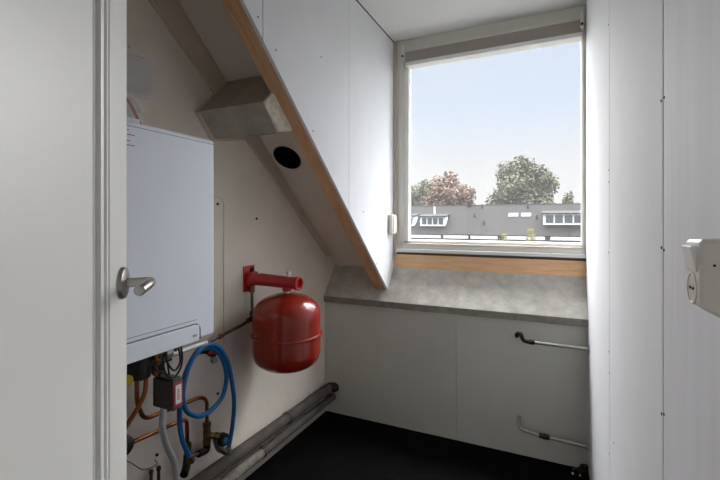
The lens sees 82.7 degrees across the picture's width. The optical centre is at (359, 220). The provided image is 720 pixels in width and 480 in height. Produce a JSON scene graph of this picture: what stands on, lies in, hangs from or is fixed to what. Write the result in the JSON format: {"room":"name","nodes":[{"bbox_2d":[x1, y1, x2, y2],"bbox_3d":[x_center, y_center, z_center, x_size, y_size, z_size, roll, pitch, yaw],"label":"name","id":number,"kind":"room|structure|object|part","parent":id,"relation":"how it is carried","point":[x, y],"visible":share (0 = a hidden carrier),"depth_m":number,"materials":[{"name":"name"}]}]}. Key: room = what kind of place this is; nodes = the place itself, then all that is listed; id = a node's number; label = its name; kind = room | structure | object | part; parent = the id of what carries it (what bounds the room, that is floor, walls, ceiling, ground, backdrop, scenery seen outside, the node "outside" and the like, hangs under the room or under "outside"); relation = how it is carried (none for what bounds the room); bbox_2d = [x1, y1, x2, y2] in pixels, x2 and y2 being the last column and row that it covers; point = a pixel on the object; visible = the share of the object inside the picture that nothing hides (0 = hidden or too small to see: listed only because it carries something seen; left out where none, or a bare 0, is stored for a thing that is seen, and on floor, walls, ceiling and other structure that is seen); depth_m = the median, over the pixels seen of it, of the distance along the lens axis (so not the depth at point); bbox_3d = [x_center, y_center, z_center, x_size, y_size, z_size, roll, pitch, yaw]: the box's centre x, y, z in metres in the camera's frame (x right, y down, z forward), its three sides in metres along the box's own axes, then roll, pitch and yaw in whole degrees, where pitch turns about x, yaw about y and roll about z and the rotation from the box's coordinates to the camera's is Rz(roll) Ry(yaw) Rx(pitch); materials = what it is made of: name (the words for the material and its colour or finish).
{"room":"boiler room","nodes":[
{"label":"boiler room","id":0,"kind":"room"},
{"bbox_2d":[127,0,334,479],"bbox_3d":[-0.793,-0.100,1.643,0.120,2.700,2.900,0,0,25],"label":"wall","id":1,"kind":"structure","parent":0,"point":[278,242],"depth_m":1.90,"materials":[{"name":"paint"}]},
{"bbox_2d":[127,46,153,102],"bbox_3d":[-0.828,-0.529,1.415,0.007,0.178,0.257,0,0,25],"label":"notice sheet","id":2,"kind":"object","parent":1,"relation":"attached to","point":[140,68],"visible":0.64,"depth_m":1.48,"materials":[{"name":"paper"}]},
{"bbox_2d":[127,460,156,469],"bbox_3d":[-0.798,0.857,1.461,0.023,0.107,0.168,0,0,25],"label":"wire","id":3,"kind":"object","parent":1,"relation":"attached to","point":[155,460],"visible":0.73,"depth_m":1.47,"materials":[{"name":"grey metal"}]},
{"bbox_2d":[127,121,213,377],"bbox_3d":[-0.728,0.137,1.276,0.304,0.831,0.442,0,0,25],"label":"boiler","id":4,"kind":"object","parent":1,"relation":"attached to","point":[170,174],"depth_m":1.25,"materials":[{"name":"metal"}]},
{"bbox_2d":[127,364,133,385],"bbox_3d":[-0.742,0.465,1.302,0.025,0.122,0.036,0,0,25],"label":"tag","id":5,"kind":"object","parent":4,"relation":"hanging from","point":[130,379],"visible":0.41,"depth_m":1.30,"materials":[{"name":"yellow plastic"}]},
{"bbox_2d":[127,98,141,123],"bbox_3d":[-0.722,-0.342,1.225,0.148,0.122,0.165,0,0,25],"label":"pouch","id":6,"kind":"object","parent":4,"relation":"on","point":[137,120],"visible":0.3,"depth_m":1.25,"materials":[{"name":"white"}]},
{"bbox_2d":[127,378,147,454],"bbox_3d":[-0.757,0.589,1.339,0.074,0.394,0.192,0,0,25],"label":"copper pipe","id":7,"kind":"object","parent":4,"relation":"attached to","point":[145,382],"depth_m":1.38,"materials":[{"name":"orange metal"}]},
{"bbox_3d":[-0.760,0.716,1.305,0.049,0.063,0.063,0,0,25],"label":"round knob","id":8,"kind":"part","parent":7,"relation":"part of","materials":[{"name":"grey plastic"}]},
{"bbox_2d":[127,357,150,381],"bbox_3d":[-0.739,0.467,1.369,0.084,0.125,0.084,0,0,25],"label":"pump","id":9,"kind":"object","parent":4,"relation":"attached to","point":[140,370],"visible":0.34,"depth_m":1.34,"materials":[{"name":"black plastic"}]},
{"bbox_2d":[151,354,160,375],"bbox_3d":[-0.700,0.461,1.403,0.031,0.138,0.031,0,0,25],"label":"stub","id":10,"kind":"object","parent":4,"relation":"attached to","point":[156,360],"visible":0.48,"depth_m":1.40,"materials":[{"name":"gold metal"}]},
{"bbox_3d":[-0.668,0.470,1.399,0.058,0.164,0.135,0,0,25],"label":"cable coil","id":11,"kind":"part","parent":4,"relation":"part of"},
{"bbox_2d":[134,381,208,422],"bbox_3d":[-0.712,0.624,1.561,0.032,0.463,0.355,0,0,21],"label":"copper pipe","id":12,"kind":"object","parent":4,"relation":"attached to","point":[136,384],"visible":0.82,"depth_m":1.47,"materials":[{"name":"gold metal"}]},
{"bbox_2d":[171,340,207,355],"bbox_3d":[-0.641,0.440,1.544,0.018,0.099,0.161,0,0,25],"label":"pipe","id":13,"kind":"object","parent":4,"relation":"attached to","point":[205,342],"visible":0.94,"depth_m":1.54,"materials":[{"name":"plastic"}]},
{"bbox_2d":[168,293,253,357],"bbox_3d":[-0.630,0.427,1.739,0.036,0.179,0.589,0,0,22],"label":"pipe","id":14,"kind":"object","parent":4,"relation":"attached to","point":[248,320],"visible":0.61,"depth_m":1.88,"materials":[{"name":"brown metal"}]},
{"bbox_2d":[200,347,222,363],"bbox_3d":[-0.640,0.565,1.718,0.094,0.062,0.078,0,0,25],"label":"tap","id":15,"kind":"object","parent":1,"relation":"attached to","point":[213,356],"visible":0.62,"depth_m":1.70,"materials":[{"name":"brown metal"}]},
{"bbox_3d":[-0.612,0.577,1.716,0.032,0.039,0.030,0,0,-44],"label":"spout","id":16,"kind":"part","parent":15,"relation":"part of","materials":[{"name":"silver metal"}]},
{"bbox_2d":[148,0,330,255],"bbox_3d":[-0.580,-0.460,1.940,0.014,1.389,1.780,0,0,25],"label":"trim","id":17,"kind":"structure","parent":1,"relation":"attached to","point":[171,12],"depth_m":1.75,"materials":[{"name":"brown wood"}]},
{"bbox_2d":[194,75,292,141],"bbox_3d":[-0.443,-0.491,1.823,0.361,0.289,0.416,0,0,25],"label":"duct","id":18,"kind":"object","parent":1,"relation":"attached to","point":[245,108],"visible":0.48,"depth_m":1.69,"materials":[{"name":"metal"}]},
{"bbox_2d":[190,382,338,479],"bbox_3d":[-0.625,1.071,1.717,0.095,0.084,2.179,0,0,25],"label":"pipe","id":19,"kind":"object","parent":1,"relation":"attached to","point":[224,463],"visible":0.99,"depth_m":2.02,"materials":[{"name":"grey plastic"}]},
{"bbox_2d":[193,421,229,457],"bbox_3d":[-0.631,0.929,1.710,0.183,0.172,0.058,0,0,-43],"label":"valve","id":20,"kind":"object","parent":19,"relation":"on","point":[220,440],"visible":0.99,"depth_m":1.72,"materials":[{"name":"gold metal"}]},
{"bbox_2d":[177,342,235,464],"bbox_3d":[-0.614,0.750,1.653,0.063,0.533,0.306,0,0,25],"label":"hose","id":21,"kind":"object","parent":20,"relation":"attached to","point":[228,374],"visible":0.89,"depth_m":1.64,"materials":[{"name":"blue rubber"}]},
{"bbox_2d":[180,441,191,477],"bbox_3d":[-0.680,0.933,1.601,0.032,0.114,0.065,0,0,-7],"label":"fitting","id":22,"kind":"object","parent":21,"relation":"attached to","point":[185,469],"visible":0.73,"depth_m":1.59,"materials":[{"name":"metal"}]},
{"bbox_2d":[134,418,188,443],"bbox_3d":[-0.739,0.818,1.500,0.015,0.135,0.278,0,0,25],"label":"copper pipe","id":23,"kind":"object","parent":22,"relation":"attached to","point":[138,439],"visible":0.71,"depth_m":1.54,"materials":[{"name":"orange metal"}]},
{"bbox_2d":[184,441,191,454],"bbox_3d":[-0.683,0.903,1.619,0.030,0.054,0.030,0,0,25],"label":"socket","id":24,"kind":"object","parent":22,"relation":"attached to","point":[189,444],"depth_m":1.62,"materials":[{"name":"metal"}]},
{"bbox_2d":[213,440,226,455],"bbox_3d":[-0.595,0.964,1.752,0.032,0.102,0.074,0,0,41],"label":"outlet","id":25,"kind":"object","parent":20,"relation":"attached to","point":[219,445],"depth_m":1.73,"materials":[{"name":"silver metal"}]},
{"bbox_3d":[-0.585,0.931,1.744,0.033,0.054,0.053,0,0,32],"label":"knob","id":26,"kind":"part","parent":20,"relation":"part of","materials":[{"name":"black plastic"}]},
{"bbox_2d":[243,265,302,292],"bbox_3d":[-0.418,0.285,1.959,0.290,0.130,0.086,0,0,25],"label":"bracket","id":27,"kind":"object","parent":1,"relation":"attached to","point":[251,278],"visible":1,"depth_m":1.95,"materials":[{"name":"red metal"}]},
{"bbox_3d":[-0.548,0.282,2.017,0.006,0.125,0.079,0,0,25],"label":"wall plate","id":28,"kind":"part","parent":27,"relation":"part of","materials":[{"name":"red metal"}]},
{"bbox_2d":[250,292,321,373],"bbox_3d":[-0.346,0.516,1.937,0.334,0.368,0.334,0,0,25],"label":"vessel","id":29,"kind":"object","parent":27,"relation":"hanging from","point":[286,333],"visible":0.99,"depth_m":1.81,"materials":[{"name":"red metal"}]},
{"bbox_2d":[282,287,291,291],"bbox_3d":[-0.346,0.315,1.937,0.044,0.034,0.044,0,0,25],"label":"socket","id":30,"kind":"object","parent":27,"relation":"attached to","point":[285,289],"depth_m":1.92,"materials":[{"name":"red metal"}]},
{"bbox_2d":[219,393,335,479],"bbox_3d":[-0.627,1.142,1.708,0.053,0.056,2.160,0,0,25],"label":"pipe","id":31,"kind":"object","parent":1,"relation":"attached to","point":[261,453],"visible":1,"depth_m":2.08,"materials":[{"name":"grey plastic"}]},
{"bbox_2d":[237,407,325,479],"bbox_3d":[-0.766,1.221,1.544,0.012,0.058,2.545,0,0,25],"label":"baseboard","id":32,"kind":"structure","parent":1,"relation":"attached to","point":[275,450],"depth_m":2.24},
{"bbox_2d":[178,0,363,266],"bbox_3d":[-0.353,-0.484,2.114,0.563,2.068,1.928,0,0,25],"label":"sloped ceiling","id":33,"kind":"structure","parent":0,"point":[210,19],"depth_m":2.05,"materials":[{"name":"beige paint"}]},
{"bbox_2d":[273,146,300,168],"bbox_3d":[-0.357,-0.394,2.191,0.164,0.236,0.236,0,0,25],"label":"hole","id":34,"kind":"object","parent":33,"relation":"attached to","point":[286,157],"visible":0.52,"depth_m":2.22,"materials":[{"name":"black plastic"}]},
{"bbox_2d":[221,0,384,288],"bbox_3d":[-0.228,-0.438,1.808,0.068,1.746,1.880,0,0,25],"label":"beam","id":35,"kind":"structure","parent":33,"relation":"attached to","point":[234,8],"depth_m":1.71,"materials":[{"name":"brown wood"}]},
{"bbox_2d":[240,0,394,289],"bbox_3d":[-0.174,-0.360,1.841,0.027,1.583,2.015,0,0,25],"label":"wall","id":36,"kind":"structure","parent":0,"point":[333,62],"depth_m":2.03,"materials":[{"name":"white paint"}]},
{"bbox_3d":[-0.474,-0.898,1.188,0.014,0.509,0.578,0,0,25],"label":"panel","id":37,"kind":"part","parent":36,"relation":"part of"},
{"bbox_3d":[-0.206,-0.599,1.759,0.014,1.106,0.674,0,0,25],"label":"panel","id":38,"kind":"part","parent":36,"relation":"part of","materials":[{"name":"white paint"}]},
{"bbox_3d":[0.091,-0.360,2.390,0.014,1.583,0.715,0,0,25],"label":"panel","id":39,"kind":"part","parent":36,"relation":"part of","materials":[{"name":"white paint"}]},
{"bbox_2d":[388,214,396,234],"bbox_3d":[0.206,0.021,2.580,0.035,0.127,0.077,0,0,25],"label":"switch","id":40,"kind":"object","parent":36,"relation":"attached to","point":[392,218],"depth_m":2.55,"materials":[{"name":"beige plastic"}]},
{"bbox_2d":[245,411,589,479],"bbox_3d":[-0.331,1.300,0.708,2.000,0.100,4.000,0,0,25],"label":"floor","id":41,"kind":"structure","parent":0,"point":[335,446],"depth_m":2.14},
{"bbox_2d":[149,469,153,479],"bbox_3d":[-0.765,1.081,1.499,0.016,0.338,0.016,0,0,25],"label":"pipe stub","id":42,"kind":"object","parent":41,"relation":"on","point":[151,471],"visible":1,"depth_m":1.50,"materials":[{"name":"grey metal"}]},
{"bbox_2d":[156,466,160,479],"bbox_3d":[-0.750,1.082,1.523,0.017,0.336,0.017,0,0,25],"label":"pipe stub","id":43,"kind":"object","parent":41,"relation":"on","point":[158,468],"visible":1,"depth_m":1.52,"materials":[{"name":"orange metal"}]},
{"bbox_2d":[159,408,178,479],"bbox_3d":[-0.686,0.956,1.471,0.023,0.589,0.081,0,0,25],"label":"drain pipe","id":44,"kind":"object","parent":41,"relation":"on","point":[167,447],"visible":0.99,"depth_m":1.45,"materials":[{"name":"grey plastic"}]},
{"bbox_2d":[153,373,182,411],"bbox_3d":[-0.684,0.616,1.459,0.105,0.128,0.044,0,0,25],"label":"control box","id":45,"kind":"object","parent":44,"relation":"attached to","point":[167,392],"visible":0.91,"depth_m":1.44,"materials":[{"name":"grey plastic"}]},
{"bbox_2d":[151,353,171,376],"bbox_3d":[-0.714,0.472,1.459,0.060,0.155,0.058,0,0,25],"label":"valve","id":46,"kind":"object","parent":45,"relation":"attached to","point":[160,356],"visible":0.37,"depth_m":1.44,"materials":[{"name":"brown metal"}]},
{"bbox_3d":[-0.639,0.608,1.438,0.002,0.084,0.036,0,0,25],"label":"label plate","id":47,"kind":"part","parent":45,"relation":"part of","materials":[{"name":"white paper"}]},
{"bbox_2d":[572,464,587,475],"bbox_3d":[1.096,1.233,2.036,0.078,0.043,0.078,0,0,25],"label":"crumb","id":48,"kind":"object","parent":41,"relation":"on","point":[583,468],"visible":1,"depth_m":2.03,"materials":[{"name":"black"}]},
{"bbox_2d":[325,302,587,466],"bbox_3d":[0.480,0.885,2.426,1.720,0.730,0.110,0,0,25],"label":"wall","id":49,"kind":"structure","parent":0,"point":[469,379],"depth_m":2.31,"materials":[{"name":"paint"}]},
{"bbox_3d":[0.163,0.885,2.521,0.864,0.730,0.013,0,0,25],"label":"panel","id":50,"kind":"part","parent":49,"relation":"part of","materials":[{"name":"paint"}]},
{"bbox_2d":[324,265,587,326],"bbox_3d":[0.507,0.423,2.483,1.520,0.253,0.273,0,0,25],"label":"ledge","id":51,"kind":"object","parent":49,"relation":"on","point":[550,299],"depth_m":2.34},
{"bbox_3d":[0.852,0.885,2.198,0.654,0.730,0.013,0,0,25],"label":"panel","id":52,"kind":"part","parent":49,"relation":"part of","materials":[{"name":"paint"}]},
{"bbox_2d":[515,331,588,353],"bbox_3d":[0.970,0.613,2.080,0.349,0.074,0.069,0,0,32],"label":"pipe","id":53,"kind":"object","parent":49,"relation":"attached to","point":[518,333],"visible":0.98,"depth_m":2.08,"materials":[{"name":"silver metal"}]},
{"bbox_2d":[517,416,588,450],"bbox_3d":[0.974,1.084,2.078,0.340,0.084,0.065,0,0,32],"label":"pipe","id":54,"kind":"object","parent":49,"relation":"attached to","point":[544,436],"visible":0.98,"depth_m":2.07,"materials":[{"name":"silver metal"}]},
{"bbox_2d":[356,0,586,41],"bbox_3d":[-0.033,-1.215,1.341,1.800,0.120,3.100,0,0,25],"label":"ceiling","id":55,"kind":"structure","parent":0,"point":[400,20],"depth_m":2.27,"materials":[{"name":"paint"}]},
{"bbox_2d":[393,5,585,257],"bbox_3d":[0.727,-0.472,2.447,1.091,1.365,0.112,0,0,25],"label":"window","id":56,"kind":"structure","parent":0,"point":[402,241],"depth_m":2.47,"materials":[{"name":"paint"}]},
{"bbox_2d":[395,252,585,276],"bbox_3d":[0.731,0.258,2.445,1.082,0.121,0.073,0,0,25],"label":"trim","id":57,"kind":"structure","parent":56,"relation":"attached to","point":[556,266],"depth_m":2.38,"materials":[{"name":"brown wood"}]},
{"bbox_2d":[402,11,583,66],"bbox_3d":[0.726,-1.039,2.376,1.006,0.126,0.059,0,0,25],"label":"blind","id":58,"kind":"object","parent":56,"relation":"attached to","point":[569,29],"visible":1,"depth_m":2.34,"materials":[{"name":"fabric"}]},
{"bbox_3d":[0.736,-1.073,2.385,0.985,0.016,0.032,0,0,25],"label":"head rail","id":59,"kind":"part","parent":58,"relation":"part of","materials":[{"name":"metal"}]},
{"bbox_3d":[0.734,-0.989,2.381,0.985,0.025,0.030,0,0,25],"label":"rail","id":60,"kind":"part","parent":58,"relation":"part of","materials":[{"name":"metal"}]},
{"bbox_2d":[586,0,719,479],"bbox_3d":[0.696,-0.100,0.944,0.131,2.700,2.900,0,0,25],"label":"wall","id":61,"kind":"structure","parent":0,"point":[653,66],"depth_m":0.75,"materials":[{"name":"white paint"}]},
{"bbox_3d":[1.028,0.040,1.788,0.014,2.420,1.088,0,0,25],"label":"panel","id":62,"kind":"part","parent":61,"relation":"part of","materials":[{"name":"white paint"}]},
{"bbox_3d":[0.649,0.040,0.979,0.014,2.420,0.688,0,0,25],"label":"panel","id":63,"kind":"part","parent":61,"relation":"part of","materials":[{"name":"white paint"}]},
{"bbox_3d":[0.263,0.040,0.158,0.014,2.420,1.110,0,0,25],"label":"panel","id":64,"kind":"part","parent":61,"relation":"part of","materials":[{"name":"white paint"}]},
{"bbox_2d":[681,237,719,317],"bbox_3d":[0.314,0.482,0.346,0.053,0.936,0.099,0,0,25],"label":"switch box","id":65,"kind":"object","parent":61,"relation":"attached to","point":[701,255],"visible":1,"depth_m":0.35,"materials":[{"name":"plastic"}]},
{"bbox_2d":[687,272,696,303],"bbox_3d":[0.304,0.061,0.374,0.002,0.029,0.029,0,0,25],"label":"socket","id":66,"kind":"object","parent":65,"relation":"attached to","point":[691,276],"depth_m":0.37,"materials":[{"name":"plastic"}]},
{"bbox_3d":[-0.658,0.042,0.088,1.634,2.415,0.100,0,0,25],"label":"wall","id":67,"kind":"structure","parent":0,"visible":0},
{"bbox_2d":[0,0,155,479],"bbox_3d":[-0.302,0.230,0.350,0.095,2.020,0.790,0,0,-15],"label":"door","id":68,"kind":"structure","parent":67,"relation":"in","point":[65,280],"depth_m":0.49,"materials":[{"name":"paint"}]},
{"bbox_3d":[-0.325,0.175,0.337,0.024,1.750,0.537,0,0,-15],"label":"panel","id":69,"kind":"part","parent":68,"relation":"part of","materials":[{"name":"paint"}]},
{"bbox_3d":[-0.312,0.170,0.341,0.014,1.720,0.598,0,0,-15],"label":"moulding","id":70,"kind":"part","parent":68,"relation":"part of","materials":[{"name":"paint"}]},
{"bbox_3d":[-0.396,0.104,0.687,0.009,0.054,0.054,0,0,-15],"label":"handle","id":71,"kind":"part","parent":68,"relation":"part of","materials":[{"name":"metal"}]},
{"bbox_3d":[-0.363,0.106,0.664,0.049,0.021,0.077,0,0,-15],"label":"lever","id":72,"kind":"part","parent":68,"relation":"part of","materials":[{"name":"metal"}]},
{"label":"outside","id":73,"kind":"structure","parent":0,"visible":0},
{"bbox_3d":[22.394,7.000,71.236,160.000,0.300,132.000,0,0,25],"label":"ground","id":74,"kind":"structure","parent":73,"visible":0},
{"bbox_2d":[411,179,434,205],"bbox_3d":[11.591,-0.386,74.128,7.213,14.496,7.044,0,0,-18],"label":"tree","id":75,"kind":"object","parent":74,"relation":"on","point":[417,195],"visible":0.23,"depth_m":73.06,"materials":[{"name":"green plant"}]},
{"bbox_2d":[420,171,475,205],"bbox_3d":[13.182,-0.238,60.000,6.140,14.200,8.217,0,0,-39],"label":"autumn tree","id":76,"kind":"object","parent":74,"relation":"on","point":[444,192],"visible":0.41,"depth_m":58.70,"materials":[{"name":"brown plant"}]},
{"bbox_2d":[411,202,580,242],"bbox_3d":[16.205,2.275,48.639,56.000,9.150,8.770,0,0,25],"label":"house","id":77,"kind":"structure","parent":74,"relation":"on","point":[557,222],"depth_m":46.23,"materials":[{"name":"tile"}]},
{"bbox_2d":[501,233,507,240],"bbox_3d":[14.728,4.046,41.767,1.298,5.618,1.291,0,0,25],"label":"shrub","id":78,"kind":"object","parent":74,"relation":"on","point":[503,234],"visible":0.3,"depth_m":41.61,"materials":[{"name":"yellow plant"}]},
{"bbox_2d":[485,155,559,204],"bbox_3d":[22.941,-1.274,57.232,10.131,16.272,9.243,0,0,3],"label":"broad tree","id":79,"kind":"object","parent":74,"relation":"on","point":[530,186],"visible":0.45,"depth_m":55.40,"materials":[{"name":"green plant"}]},
{"bbox_2d":[526,229,535,241],"bbox_3d":[17.011,3.790,40.685,1.717,6.132,1.850,0,0,25],"label":"shrub","id":80,"kind":"object","parent":74,"relation":"on","point":[530,230],"visible":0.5,"depth_m":40.52,"materials":[{"name":"yellow plant"}]},
{"bbox_2d":[561,191,573,202],"bbox_3d":[42.008,0.377,81.988,3.615,12.971,3.560,0,0,25],"label":"tree","id":81,"kind":"object","parent":74,"relation":"on","point":[567,199],"visible":0.28,"depth_m":81.72,"materials":[{"name":"green plant"}]}
]}

